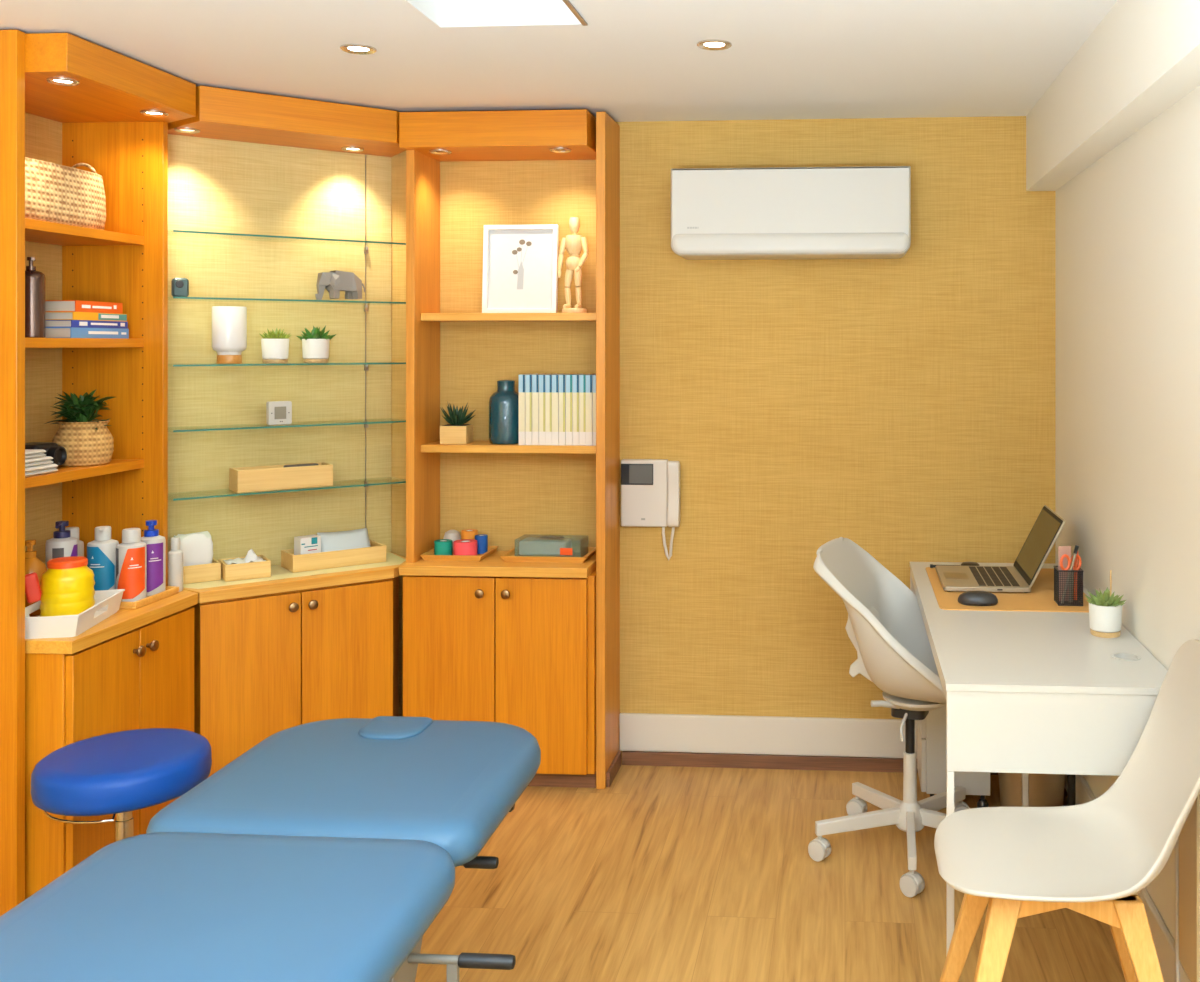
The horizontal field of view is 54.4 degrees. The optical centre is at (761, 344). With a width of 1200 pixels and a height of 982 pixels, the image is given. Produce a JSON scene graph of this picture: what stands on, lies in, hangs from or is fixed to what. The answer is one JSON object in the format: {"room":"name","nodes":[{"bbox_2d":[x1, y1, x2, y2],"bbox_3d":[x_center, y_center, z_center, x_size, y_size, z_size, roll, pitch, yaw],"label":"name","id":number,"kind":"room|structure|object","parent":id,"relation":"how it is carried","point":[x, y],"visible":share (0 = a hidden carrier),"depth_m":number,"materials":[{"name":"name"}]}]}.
{"room":"examination room","nodes":[
{"label":"examination room","id":0,"kind":"room"},
{"bbox_2d":[25,113,61,563],"bbox_3d":[-2.387,0.044,1.093,0.100,2.872,6.234,0,0,4],"label":"wall","id":1,"kind":"structure","parent":0,"point":[43,136],"depth_m":3.47,"materials":[{"name":"paper"}]},
{"bbox_2d":[0,0,1117,121],"bbox_3d":[-0.777,-0.832,0.926,3.335,0.080,6.334,0,0,4],"label":"ceiling","id":2,"kind":"structure","parent":0,"point":[633,60],"depth_m":3.07,"materials":[{"name":"paint"}]},
{"bbox_2d":[340,44,376,54],"bbox_3d":[-1.076,-0.789,3.071,0.092,0.006,0.092,0,0,4],"label":"recessed light","id":3,"kind":"object","parent":2,"relation":"in","point":[359,49],"visible":1,"depth_m":3.07,"materials":[{"name":"silver metal"}]},
{"bbox_2d":[697,39,731,49],"bbox_3d":[-0.124,-0.789,3.027,0.092,0.006,0.092,0,0,4],"label":"recessed light","id":4,"kind":"object","parent":2,"relation":"in","point":[713,44],"visible":1,"depth_m":3.02,"materials":[{"name":"silver metal"}]},
{"bbox_2d":[391,116,1055,761],"bbox_3d":[-0.544,0.044,4.134,3.335,2.872,0.100,0,0,4],"label":"wall","id":5,"kind":"structure","parent":0,"point":[903,409],"depth_m":4.04,"materials":[{"name":"paper"}]},
{"bbox_2d":[621,459,679,559],"bbox_3d":[-0.392,0.582,4.047,0.209,0.355,0.052,0,0,4],"label":"phone","id":6,"kind":"object","parent":5,"relation":"attached to","point":[650,488],"visible":1,"depth_m":4.04,"materials":[{"name":"white plastic"}]},
{"bbox_2d":[619,713,916,757],"bbox_3d":[0.256,1.369,4.017,1.521,0.131,0.018,0,0,4],"label":"baseboard","id":7,"kind":"structure","parent":5,"relation":"attached to","point":[689,733],"depth_m":4.03,"materials":[{"name":"white paint"}]},
{"bbox_2d":[671,166,910,259],"bbox_3d":[0.101,-0.446,3.927,0.800,0.292,0.223,0,0,4],"label":"air conditioner","id":8,"kind":"object","parent":5,"relation":"attached to","point":[778,213],"visible":1,"depth_m":3.82,"materials":[{"name":"beige plastic"}]},
{"bbox_2d":[622,751,997,774],"bbox_3d":[0.262,1.458,4.012,1.509,0.045,0.028,0,0,4],"label":"trim","id":9,"kind":"structure","parent":5,"relation":"attached to","point":[642,758],"depth_m":4.02,"materials":[{"name":"brown wood"}]},
{"bbox_2d":[415,762,1125,981],"bbox_3d":[-0.774,1.530,0.976,3.335,0.100,6.434,0,0,4],"label":"floor","id":10,"kind":"structure","parent":0,"point":[658,873],"depth_m":3.10,"materials":[{"name":"wood"}]},
{"bbox_2d":[0,30,197,915],"bbox_3d":[-1.935,0.348,3.211,0.494,2.264,0.695,0,0,4],"label":"shelf unit","id":11,"kind":"object","parent":10,"relation":"on","point":[133,669],"visible":0.74,"depth_m":3.17,"materials":[{"name":"brown wood"}]},
{"bbox_2d":[25,257,45,337],"bbox_3d":[-2.011,-0.131,3.166,0.068,0.222,0.068,0,0,4],"label":"pump bottle","id":12,"kind":"object","parent":11,"relation":"on","point":[35,281],"visible":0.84,"depth_m":3.15,"materials":[{"name":"brown metal"}]},
{"bbox_2d":[25,540,46,615],"bbox_3d":[-2.029,0.643,3.190,0.086,0.203,0.086,0,0,-26],"label":"soap bottle","id":13,"kind":"object","parent":11,"relation":"on","point":[33,564],"visible":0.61,"depth_m":3.17,"materials":[{"name":"orange"}]},
{"bbox_2d":[25,464,57,476],"bbox_3d":[-2.026,0.338,3.057,0.171,0.024,0.225,0,0,4],"label":"folded cloth","id":14,"kind":"object","parent":11,"relation":"on","point":[49,468],"visible":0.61,"depth_m":3.10,"materials":[{"name":"beige"}]},
{"bbox_2d":[25,456,52,467],"bbox_3d":[-2.027,0.315,3.051,0.162,0.021,0.213,0,0,4],"label":"folded cloth","id":15,"kind":"object","parent":14,"relation":"on","point":[45,460],"visible":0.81,"depth_m":3.10,"materials":[{"name":"beige"}]},
{"bbox_2d":[25,442,66,464],"bbox_3d":[-2.043,0.314,3.247,0.114,0.072,0.100,0,0,4],"label":"case","id":16,"kind":"object","parent":11,"relation":"on","point":[59,454],"visible":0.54,"depth_m":3.25,"materials":[{"name":"black plastic"}]},
{"bbox_2d":[46,521,77,568],"bbox_3d":[-1.994,0.623,3.278,0.080,0.244,0.080,0,0,29],"label":"lotion bottle","id":17,"kind":"object","parent":11,"relation":"on","point":[62,544],"visible":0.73,"depth_m":3.25,"materials":[{"name":"beige plastic"}]},
{"bbox_2d":[25,157,105,229],"bbox_3d":[-2.047,-0.438,3.217,0.210,0.206,0.490,0,0,4],"label":"woven basket","id":18,"kind":"object","parent":11,"relation":"on","point":[55,193],"visible":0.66,"depth_m":3.21,"materials":[{"name":"beige wicker"}]},
{"bbox_2d":[25,589,124,638],"bbox_3d":[-1.848,0.715,3.064,0.174,0.059,0.313,0,0,-10],"label":"plastic tray","id":19,"kind":"object","parent":11,"relation":"on","point":[107,602],"visible":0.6,"depth_m":2.94,"materials":[{"name":"white"}]},
{"bbox_2d":[25,556,94,616],"bbox_3d":[-1.867,0.657,3.074,0.148,0.169,0.138,0,0,4],"label":"jar","id":20,"kind":"object","parent":19,"relation":"in","point":[66,587],"visible":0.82,"depth_m":3.03,"materials":[{"name":"yellow plastic"}]},
{"bbox_2d":[45,389,114,466],"bbox_3d":[-1.991,0.240,3.365,0.173,0.220,0.198,0,0,4],"label":"potted plant","id":21,"kind":"object","parent":11,"relation":"on","point":[87,440],"visible":1,"depth_m":3.33,"materials":[{"name":"beige wicker"}]},
{"bbox_2d":[45,327,128,338],"bbox_3d":[-1.996,-0.035,3.368,0.131,0.030,0.260,0,0,4],"label":"book","id":22,"kind":"object","parent":11,"relation":"on","point":[51,332],"visible":0.87,"depth_m":3.29,"materials":[{"name":"blue paper"}]},
{"bbox_2d":[46,320,127,328],"bbox_3d":[-1.999,-0.060,3.368,0.136,0.021,0.252,0,0,4],"label":"book","id":23,"kind":"object","parent":22,"relation":"on","point":[49,323],"visible":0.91,"depth_m":3.30,"materials":[{"name":"blue paper"}]},
{"bbox_2d":[46,312,126,321],"bbox_3d":[-1.996,-0.083,3.368,0.131,0.023,0.241,0,0,4],"label":"book","id":24,"kind":"object","parent":23,"relation":"on","point":[92,316],"visible":0.83,"depth_m":3.30,"materials":[{"name":"orange paper"}]},
{"bbox_2d":[46,300,122,313],"bbox_3d":[-1.999,-0.110,3.363,0.136,0.032,0.211,0,0,4],"label":"book","id":25,"kind":"object","parent":24,"relation":"on","point":[51,305],"visible":0.86,"depth_m":3.28,"materials":[{"name":"orange paper"}]},
{"bbox_2d":[25,590,197,653],"bbox_3d":[-1.945,0.761,3.233,0.472,0.033,0.652,0,0,4],"label":"countertop","id":26,"kind":"structure","parent":11,"relation":"on","point":[123,621],"depth_m":3.09,"materials":[{"name":"brown wood"}]},
{"bbox_2d":[119,586,178,608],"bbox_3d":[-1.849,0.735,3.355,0.189,0.020,0.215,0,0,4],"label":"wooden tray","id":27,"kind":"object","parent":11,"relation":"on","point":[170,590],"visible":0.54,"depth_m":3.31,"materials":[{"name":"brown wood"}]},
{"bbox_2d":[87,526,118,590],"bbox_3d":[-1.891,0.630,3.303,0.080,0.216,0.081,0,0,-24],"label":"lotion bottle","id":28,"kind":"object","parent":27,"relation":"on","point":[101,552],"visible":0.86,"depth_m":3.27,"materials":[{"name":"beige plastic"}]},
{"bbox_2d":[116,528,146,601],"bbox_3d":[-1.810,0.633,3.302,0.078,0.210,0.078,0,0,-24],"label":"lotion bottle","id":29,"kind":"object","parent":27,"relation":"on","point":[131,554],"visible":0.96,"depth_m":3.27,"materials":[{"name":"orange plastic"}]},
{"bbox_2d":[141,520,165,596],"bbox_3d":[-1.808,0.629,3.407,0.076,0.220,0.075,0,0,17],"label":"lotion bottle","id":30,"kind":"object","parent":27,"relation":"on","point":[155,543],"visible":0.84,"depth_m":3.38,"materials":[{"name":"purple plastic"}]},
{"bbox_2d":[168,537,182,591],"bbox_3d":[-1.774,0.664,3.483,0.042,0.162,0.042,0,0,-26],"label":"lotion bottle","id":31,"kind":"object","parent":11,"relation":"on","point":[175,556],"visible":0.88,"depth_m":3.47,"materials":[{"name":"beige plastic"}]},
{"bbox_2d":[31,728,211,841],"bbox_3d":[-1.542,1.229,2.754,0.510,0.502,0.486,0,0,4],"label":"stool","id":32,"kind":"object","parent":10,"relation":"on","point":[121,773],"visible":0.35,"depth_m":2.68,"materials":[{"name":"blue leather"}]},
{"bbox_2d":[0,716,540,981],"bbox_3d":[-0.835,1.175,1.480,0.781,0.610,2.532,0,0,4],"label":"massage table","id":33,"kind":"object","parent":10,"relation":"on","point":[325,850],"visible":1,"depth_m":1.94,"materials":[{"name":"blue leather"}]},
{"bbox_2d":[0,832,454,981],"bbox_3d":[-0.921,0.922,1.163,0.655,0.085,1.886,0,0,4],"label":"cushion","id":34,"kind":"object","parent":33,"relation":"on","point":[157,906],"depth_m":1.80,"materials":[{"name":"blue leather"}]},
{"bbox_2d":[146,718,540,866],"bbox_3d":[-0.829,0.922,2.428,0.645,0.085,0.640,0,0,4],"label":"cushion","id":35,"kind":"object","parent":33,"relation":"on","point":[447,784],"depth_m":2.31,"materials":[{"name":"blue leather"}]},
{"bbox_2d":[168,86,405,776],"bbox_3d":[-1.561,0.349,3.751,0.880,2.262,0.340,0,0,-39],"label":"display cabinet","id":36,"kind":"object","parent":10,"relation":"on","point":[266,198],"visible":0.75,"depth_m":3.80,"materials":[{"name":"brown wood"}]},
{"bbox_2d":[171,278,188,296],"bbox_3d":[-1.833,-0.180,3.626,0.048,0.062,0.026,0,0,-39],"label":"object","id":37,"kind":"object","parent":36,"relation":"on","point":[179,286],"visible":0.94,"depth_m":3.62,"materials":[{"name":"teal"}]},
{"bbox_2d":[212,306,246,363],"bbox_3d":[-1.720,-0.032,3.717,0.103,0.184,0.103,0,0,4],"label":"vase","id":38,"kind":"object","parent":36,"relation":"on","point":[229,323],"visible":1,"depth_m":3.68,"materials":[{"name":"white ceramic"}]},
{"bbox_2d":[259,328,290,362],"bbox_3d":[-1.612,0.001,3.804,0.101,0.119,0.101,0,0,14],"label":"potted succulent","id":39,"kind":"object","parent":36,"relation":"on","point":[275,345],"visible":1,"depth_m":3.77,"materials":[{"name":"white ceramic"}]},
{"bbox_2d":[261,339,288,358],"bbox_3d":[-1.609,0.013,3.806,0.086,0.068,0.086,0,0,14],"label":"pot","id":40,"kind":"object","parent":39,"relation":"attached to","point":[271,348],"depth_m":3.77,"materials":[{"name":"white"}]},
{"bbox_2d":[266,401,291,424],"bbox_3d":[-1.593,0.224,3.799,0.076,0.076,0.021,0,0,-45],"label":"digital clock","id":41,"kind":"object","parent":36,"relation":"on","point":[277,412],"visible":1,"depth_m":3.79,"materials":[{"name":"beige plastic"}]},
{"bbox_2d":[229,462,332,492],"bbox_3d":[-1.586,0.437,3.802,0.300,0.072,0.105,0,0,-39],"label":"wooden box","id":42,"kind":"object","parent":36,"relation":"on","point":[270,477],"visible":1,"depth_m":3.76,"materials":[{"name":"brown wood"}]},
{"bbox_2d":[173,481,405,500],"bbox_3d":[-1.573,0.476,3.829,0.800,0.006,0.162,0,0,-39],"label":"glass shelf","id":43,"kind":"object","parent":36,"relation":"attached to","point":[209,490],"depth_m":3.76,"materials":[{"name":"teal"}]},
{"bbox_2d":[173,421,405,431],"bbox_3d":[-1.573,0.266,3.829,0.800,0.006,0.162,0,0,-39],"label":"glass shelf","id":44,"kind":"object","parent":36,"relation":"attached to","point":[178,426],"depth_m":3.83,"materials":[{"name":"teal"}]},
{"bbox_2d":[173,362,405,366],"bbox_3d":[-1.573,0.064,3.829,0.800,0.006,0.162,0,0,-39],"label":"glass shelf","id":45,"kind":"object","parent":36,"relation":"attached to","point":[175,364],"depth_m":3.85,"materials":[{"name":"teal"}]},
{"bbox_2d":[173,297,405,303],"bbox_3d":[-1.573,-0.146,3.829,0.800,0.006,0.162,0,0,-39],"label":"glass shelf","id":46,"kind":"object","parent":36,"relation":"attached to","point":[176,300],"depth_m":3.85,"materials":[{"name":"teal"}]},
{"bbox_2d":[173,230,405,244],"bbox_3d":[-1.573,-0.351,3.829,0.800,0.006,0.162,0,0,-39],"label":"glass shelf","id":47,"kind":"object","parent":36,"relation":"attached to","point":[204,237],"depth_m":3.83,"materials":[{"name":"teal"}]},
{"bbox_2d":[183,552,405,602],"bbox_3d":[-1.533,0.761,3.783,0.755,0.033,0.300,0,0,-39],"label":"countertop","id":48,"kind":"structure","parent":36,"relation":"on","point":[211,594],"depth_m":3.64,"materials":[{"name":"brown wood"}]},
{"bbox_2d":[183,558,220,583],"bbox_3d":[-1.804,0.717,3.648,0.140,0.055,0.120,0,0,-39],"label":"wooden box","id":49,"kind":"object","parent":48,"relation":"on","point":[211,571],"visible":0.48,"depth_m":3.61,"materials":[{"name":"brown wood"}]},
{"bbox_2d":[173,531,212,565],"bbox_3d":[-1.806,0.667,3.647,0.116,0.144,0.088,0,0,-39],"label":"bag","id":50,"kind":"object","parent":49,"relation":"in","point":[197,548],"visible":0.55,"depth_m":3.62,"materials":[{"name":"white"}]},
{"bbox_2d":[218,555,270,581],"bbox_3d":[-1.666,0.718,3.705,0.135,0.052,0.130,0,0,-35],"label":"wooden box","id":51,"kind":"object","parent":48,"relation":"on","point":[262,569],"visible":0.84,"depth_m":3.65,"materials":[{"name":"brown wood"}]},
{"bbox_2d":[223,549,265,564],"bbox_3d":[-1.666,0.681,3.705,0.111,0.045,0.101,0,0,-35],"label":"tissues","id":52,"kind":"object","parent":51,"relation":"in","point":[251,556],"visible":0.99,"depth_m":3.70,"materials":[{"name":"white"}]},
{"bbox_2d":[281,540,385,572],"bbox_3d":[-1.451,0.716,3.906,0.310,0.056,0.135,0,0,-39],"label":"wooden box","id":53,"kind":"object","parent":48,"relation":"on","point":[376,553],"visible":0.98,"depth_m":3.85,"materials":[{"name":"brown wood"}]},
{"bbox_2d":[294,534,320,554],"bbox_3d":[-1.518,0.689,3.846,0.051,0.098,0.070,0,0,44],"label":"box","id":54,"kind":"object","parent":53,"relation":"in","point":[307,544],"visible":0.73,"depth_m":3.83,"materials":[{"name":"white"}]},
{"bbox_2d":[317,528,370,551],"bbox_3d":[-1.422,0.687,3.929,0.172,0.102,0.062,0,0,-39],"label":"packet","id":55,"kind":"object","parent":53,"relation":"in","point":[359,538],"visible":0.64,"depth_m":3.93,"materials":[{"name":"white"}]},
{"bbox_2d":[297,326,335,362],"bbox_3d":[-1.509,-0.004,3.885,0.123,0.129,0.113,0,0,3],"label":"potted succulent","id":56,"kind":"object","parent":36,"relation":"on","point":[315,343],"visible":1,"depth_m":3.86,"materials":[{"name":"ceramic"}]},
{"bbox_2d":[302,339,329,358],"bbox_3d":[-1.507,0.013,3.887,0.088,0.068,0.088,0,0,24],"label":"pot","id":57,"kind":"object","parent":56,"relation":"attached to","point":[311,348],"depth_m":3.85,"materials":[{"name":"white"}]},
{"bbox_2d":[315,270,364,299],"bbox_3d":[-1.442,-0.203,3.939,0.168,0.100,0.084,0,0,-39],"label":"elephant figurine","id":58,"kind":"object","parent":36,"relation":"on","point":[334,282],"visible":1,"depth_m":3.91,"materials":[{"name":"ceramic"}]},
{"bbox_2d":[399,109,620,788],"bbox_3d":[-0.850,0.349,3.947,0.697,2.262,0.318,0,0,4],"label":"shelf unit","id":59,"kind":"object","parent":10,"relation":"on","point":[534,647],"visible":0.87,"depth_m":3.83,"materials":[{"name":"brown wood"}]},
{"bbox_2d":[440,401,474,443],"bbox_3d":[-1.058,0.269,4.010,0.121,0.146,0.149,0,0,0],"label":"aloe","id":60,"kind":"object","parent":59,"relation":"on","point":[456,431],"visible":1,"depth_m":3.97,"materials":[{"name":"brown wood"}]},
{"bbox_2d":[440,424,472,443],"bbox_3d":[-1.064,0.311,4.013,0.092,0.062,0.092,0,0,0],"label":"pot","id":61,"kind":"object","parent":60,"relation":"attached to","point":[449,433],"depth_m":3.97,"materials":[{"name":"brown wood"}]},
{"bbox_2d":[420,546,498,560],"bbox_3d":[-1.048,0.725,4.001,0.215,0.020,0.200,0,0,4],"label":"wooden tray","id":62,"kind":"object","parent":59,"relation":"on","point":[429,555],"visible":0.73,"depth_m":3.91,"materials":[{"name":"brown wood"}]},
{"bbox_2d":[434,539,451,554],"bbox_3d":[-1.100,0.702,3.975,0.060,0.052,0.060,0,0,4],"label":"tape roll","id":63,"kind":"object","parent":62,"relation":"on","point":[442,546],"visible":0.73,"depth_m":3.95,"materials":[{"name":"teal"}]},
{"bbox_2d":[453,539,476,555],"bbox_3d":[-1.021,0.702,3.964,0.080,0.052,0.080,0,0,4],"label":"tape roll","id":64,"kind":"object","parent":62,"relation":"on","point":[464,546],"visible":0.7,"depth_m":3.94,"materials":[{"name":"red"}]},
{"bbox_2d":[399,551,595,577],"bbox_3d":[-0.880,0.751,3.956,0.636,0.032,0.304,0,0,4],"label":"countertop","id":65,"kind":"structure","parent":59,"relation":"on","point":[493,565],"depth_m":3.82,"materials":[{"name":"brown wood"}]},
{"bbox_2d":[489,380,518,444],"bbox_3d":[-0.889,0.233,4.000,0.117,0.218,0.117,0,0,4],"label":"ceramic bottle","id":66,"kind":"object","parent":59,"relation":"on","point":[504,403],"visible":0.94,"depth_m":3.95,"materials":[{"name":"teal"}]},
{"bbox_2d":[482,224,558,312],"bbox_3d":[-0.846,-0.266,4.037,0.264,0.313,0.044,0,0,4],"label":"picture frame","id":67,"kind":"object","parent":59,"relation":"on","point":[520,262],"visible":0.93,"depth_m":4.04,"materials":[{"name":"white paper"}]},
{"bbox_2d":[519,374,527,444],"bbox_3d":[-0.813,0.222,4.008,0.022,0.240,0.160,0,0,4],"label":"journal","id":68,"kind":"object","parent":59,"relation":"on","point":[522,376],"visible":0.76,"depth_m":3.93,"materials":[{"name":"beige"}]},
{"bbox_2d":[525,374,534,444],"bbox_3d":[-0.790,0.222,4.007,0.022,0.240,0.160,0,0,4],"label":"journal","id":69,"kind":"object","parent":59,"relation":"on","point":[528,378],"visible":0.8,"depth_m":3.93,"materials":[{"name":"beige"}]},
{"bbox_2d":[532,374,541,444],"bbox_3d":[-0.767,0.222,4.007,0.022,0.240,0.160,0,0,4],"label":"journal","id":70,"kind":"object","parent":59,"relation":"on","point":[535,378],"visible":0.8,"depth_m":3.93,"materials":[{"name":"blue"}]},
{"bbox_2d":[539,374,548,444],"bbox_3d":[-0.743,0.222,4.006,0.022,0.240,0.160,0,0,4],"label":"journal","id":71,"kind":"object","parent":59,"relation":"on","point":[541,377],"visible":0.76,"depth_m":3.93,"materials":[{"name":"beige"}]},
{"bbox_2d":[500,547,595,562],"bbox_3d":[-0.730,0.725,3.978,0.295,0.020,0.200,0,0,4],"label":"wooden tray","id":72,"kind":"object","parent":59,"relation":"on","point":[509,556],"visible":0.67,"depth_m":3.89,"materials":[{"name":"brown wood"}]},
{"bbox_2d":[515,534,587,556],"bbox_3d":[-0.726,0.697,3.981,0.230,0.063,0.111,0,0,6],"label":"glove box","id":73,"kind":"object","parent":72,"relation":"on","point":[527,544],"visible":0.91,"depth_m":3.93,"materials":[{"name":"green cardboard"}]},
{"bbox_2d":[545,374,554,444],"bbox_3d":[-0.720,0.222,4.001,0.022,0.240,0.160,0,0,4],"label":"journal","id":74,"kind":"object","parent":59,"relation":"on","point":[548,378],"visible":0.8,"depth_m":3.92,"materials":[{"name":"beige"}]},
{"bbox_2d":[552,374,561,444],"bbox_3d":[-0.697,0.222,3.997,0.022,0.240,0.160,0,0,4],"label":"journal","id":75,"kind":"object","parent":59,"relation":"on","point":[555,378],"visible":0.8,"depth_m":3.92,"materials":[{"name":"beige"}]},
{"bbox_2d":[559,374,568,444],"bbox_3d":[-0.674,0.222,3.996,0.022,0.240,0.160,0,0,4],"label":"journal","id":76,"kind":"object","parent":59,"relation":"on","point":[562,378],"visible":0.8,"depth_m":3.92,"materials":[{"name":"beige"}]},
{"bbox_2d":[566,374,575,444],"bbox_3d":[-0.650,0.222,3.998,0.022,0.240,0.160,0,0,4],"label":"journal","id":77,"kind":"object","parent":59,"relation":"on","point":[568,377],"visible":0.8,"depth_m":3.92,"materials":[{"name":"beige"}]},
{"bbox_2d":[557,217,587,312],"bbox_3d":[-0.648,-0.275,3.979,0.091,0.333,0.092,0,0,-39],"label":"mannequin","id":78,"kind":"object","parent":59,"relation":"on","point":[574,243],"visible":0.97,"depth_m":3.96},
{"bbox_2d":[572,374,581,444],"bbox_3d":[-0.627,0.222,3.996,0.022,0.240,0.160,0,0,4],"label":"journal","id":79,"kind":"object","parent":59,"relation":"on","point":[575,378],"visible":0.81,"depth_m":3.92,"materials":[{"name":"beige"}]},
{"bbox_2d":[579,374,588,444],"bbox_3d":[-0.604,0.222,3.994,0.022,0.240,0.160,0,0,4],"label":"journal","id":80,"kind":"object","parent":59,"relation":"on","point":[582,378],"visible":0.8,"depth_m":3.92,"materials":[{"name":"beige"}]},
{"bbox_2d":[586,374,595,445],"bbox_3d":[-0.581,0.222,3.990,0.022,0.240,0.160,0,0,4],"label":"journal","id":81,"kind":"object","parent":59,"relation":"on","point":[589,378],"visible":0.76,"depth_m":3.91,"materials":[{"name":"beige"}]},
{"bbox_2d":[808,537,969,897],"bbox_3d":[0.450,1.036,3.356,0.566,0.885,0.578,0,0,20],"label":"swivel chair","id":82,"kind":"object","parent":10,"relation":"on","point":[885,625],"visible":0.83,"depth_m":3.34,"materials":[{"name":"beige plastic"}]},
{"bbox_2d":[808,837,830,849],"bbox_3d":[0.167,1.436,3.312,0.061,0.032,0.029,0,0,34],"label":"hood","id":83,"kind":"object","parent":82,"relation":"attached to","point":[819,843],"depth_m":3.30,"materials":[{"name":"beige plastic"}]},
{"bbox_2d":[846,797,866,807],"bbox_3d":[0.298,1.436,3.605,0.061,0.032,0.029,0,0,29],"label":"caster","id":84,"kind":"object","parent":82,"relation":"attached to","point":[856,802],"depth_m":3.59,"materials":[{"name":"beige plastic"}]},
{"bbox_2d":[900,871,923,885],"bbox_3d":[0.405,1.436,3.096,0.061,0.032,0.029,0,0,42],"label":"hood","id":85,"kind":"object","parent":82,"relation":"attached to","point":[911,878],"depth_m":3.08,"materials":[{"name":"beige plastic"}]},
{"bbox_2d":[917,704,989,807],"bbox_3d":[0.622,1.205,3.740,0.216,0.550,0.220,0,0,4],"label":"drawer unit","id":86,"kind":"object","parent":10,"relation":"on","point":[931,731],"visible":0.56,"depth_m":3.63,"materials":[{"name":"white paint"}]},
{"bbox_2d":[998,773,1065,806],"bbox_3d":[0.856,1.328,3.648,0.242,0.304,0.242,0,0,4],"label":"waste bin","id":87,"kind":"object","parent":10,"relation":"on","point":[1045,790],"visible":0.14,"depth_m":3.56,"materials":[{"name":"beige"}]},
{"bbox_2d":[910,562,1179,981],"bbox_3d":[0.700,1.104,3.158,0.505,0.752,1.400,0,0,4],"label":"desk","id":88,"kind":"object","parent":10,"relation":"on","point":[1026,692],"visible":0.58,"depth_m":2.48,"materials":[{"name":"white paint"}]},
{"bbox_2d":[926,567,1088,611],"bbox_3d":[0.733,0.729,3.454,0.438,0.003,0.605,0,0,4],"label":"desk pad","id":89,"kind":"object","parent":88,"relation":"on","point":[1040,598],"visible":0.51,"depth_m":3.29,"materials":[{"name":"beige leather"}]},
{"bbox_2d":[958,590,997,605],"bbox_3d":[0.608,0.709,3.229,0.112,0.036,0.064,0,0,8],"label":"mouse","id":90,"kind":"object","parent":89,"relation":"on","point":[975,597],"visible":1,"depth_m":3.21,"materials":[{"name":"grey plastic"}]},
{"bbox_2d":[935,505,1064,592],"bbox_3d":[0.724,0.619,3.531,0.352,0.215,0.331,0,0,4],"label":"laptop","id":91,"kind":"object","parent":89,"relation":"on","point":[1019,577],"visible":1,"depth_m":3.48,"materials":[{"name":"silver metal"}]},
{"bbox_2d":[1054,566,1083,605],"bbox_3d":[0.864,0.677,3.236,0.070,0.099,0.070,0,0,4],"label":"pen holder","id":92,"kind":"object","parent":89,"relation":"on","point":[1080,571],"visible":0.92,"depth_m":3.20,"materials":[{"name":"black metal"}]},
{"bbox_2d":[1058,546,1070,600],"bbox_3d":[0.857,0.646,3.249,0.036,0.155,0.002,0,0,-4],"label":"ruler","id":93,"kind":"object","parent":92,"relation":"in","point":[1062,550],"visible":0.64,"depth_m":3.25,"materials":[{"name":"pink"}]},
{"bbox_2d":[1060,554,1081,602],"bbox_3d":[0.868,0.655,3.230,0.064,0.136,0.009,0,0,-8],"label":"scissors","id":94,"kind":"object","parent":92,"relation":"in","point":[1064,555],"visible":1,"depth_m":3.23,"materials":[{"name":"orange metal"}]},
{"bbox_2d":[1067,774,1075,805],"bbox_3d":[0.925,1.192,3.432,0.026,0.561,0.044,0,0,21],"label":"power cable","id":95,"kind":"object","parent":88,"relation":"hanging from","point":[1071,779],"visible":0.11,"depth_m":3.42,"materials":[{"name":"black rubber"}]},
{"bbox_2d":[1085,587,1125,637],"bbox_3d":[0.870,0.670,2.901,0.095,0.120,0.098,0,0,-21],"label":"potted succulent","id":96,"kind":"object","parent":88,"relation":"on","point":[1105,610],"visible":1,"depth_m":2.87,"materials":[{"name":"white ceramic"}]},
{"bbox_2d":[1089,603,1121,632],"bbox_3d":[0.867,0.684,2.900,0.082,0.066,0.082,0,0,16],"label":"pot","id":97,"kind":"object","parent":96,"relation":"attached to","point":[1103,617],"depth_m":2.87,"materials":[{"name":"white"}]},
{"bbox_2d":[1110,652,1140,660],"bbox_3d":[0.852,0.754,2.690,0.069,0.052,0.069,0,0,4],"label":"cable grommet","id":98,"kind":"object","parent":88,"relation":"attached to","point":[1114,656],"depth_m":2.71,"materials":[{"name":"beige plastic"}]},
{"bbox_2d":[934,639,1199,981],"bbox_3d":[0.606,1.036,2.250,0.539,0.888,0.412,0,0,4],"label":"shell chair","id":99,"kind":"object","parent":10,"relation":"on","point":[1089,859],"visible":1,"depth_m":2.25,"materials":[{"name":"beige plastic"}]},
{"bbox_2d":[1026,0,1199,190],"bbox_3d":[0.740,-0.662,0.866,0.100,0.260,6.234,0,0,4],"label":"beam","id":100,"kind":"structure","parent":0,"point":[1143,57],"depth_m":2.75,"materials":[{"name":"beige paint"}]},
{"bbox_2d":[1056,86,1199,939],"bbox_3d":[0.839,0.044,0.859,0.100,2.872,6.234,0,0,4],"label":"wall","id":101,"kind":"structure","parent":0,"point":[1128,224],"depth_m":2.87,"materials":[{"name":"beige paint"}]},
{"bbox_2d":[1065,774,1190,981],"bbox_3d":[0.780,1.373,0.848,0.016,0.125,6.204,0,0,4],"label":"baseboard","id":102,"kind":"structure","parent":101,"relation":"attached to","point":[1164,943],"depth_m":2.62,"materials":[{"name":"white"}]},
{"bbox_2d":[1179,791,1199,981],"bbox_3d":[0.887,1.070,2.367,0.022,0.460,0.130,0,0,4],"label":"trim","id":103,"kind":"structure","parent":101,"relation":"attached to","point":[1189,837],"depth_m":2.35,"materials":[{"name":"brown"}]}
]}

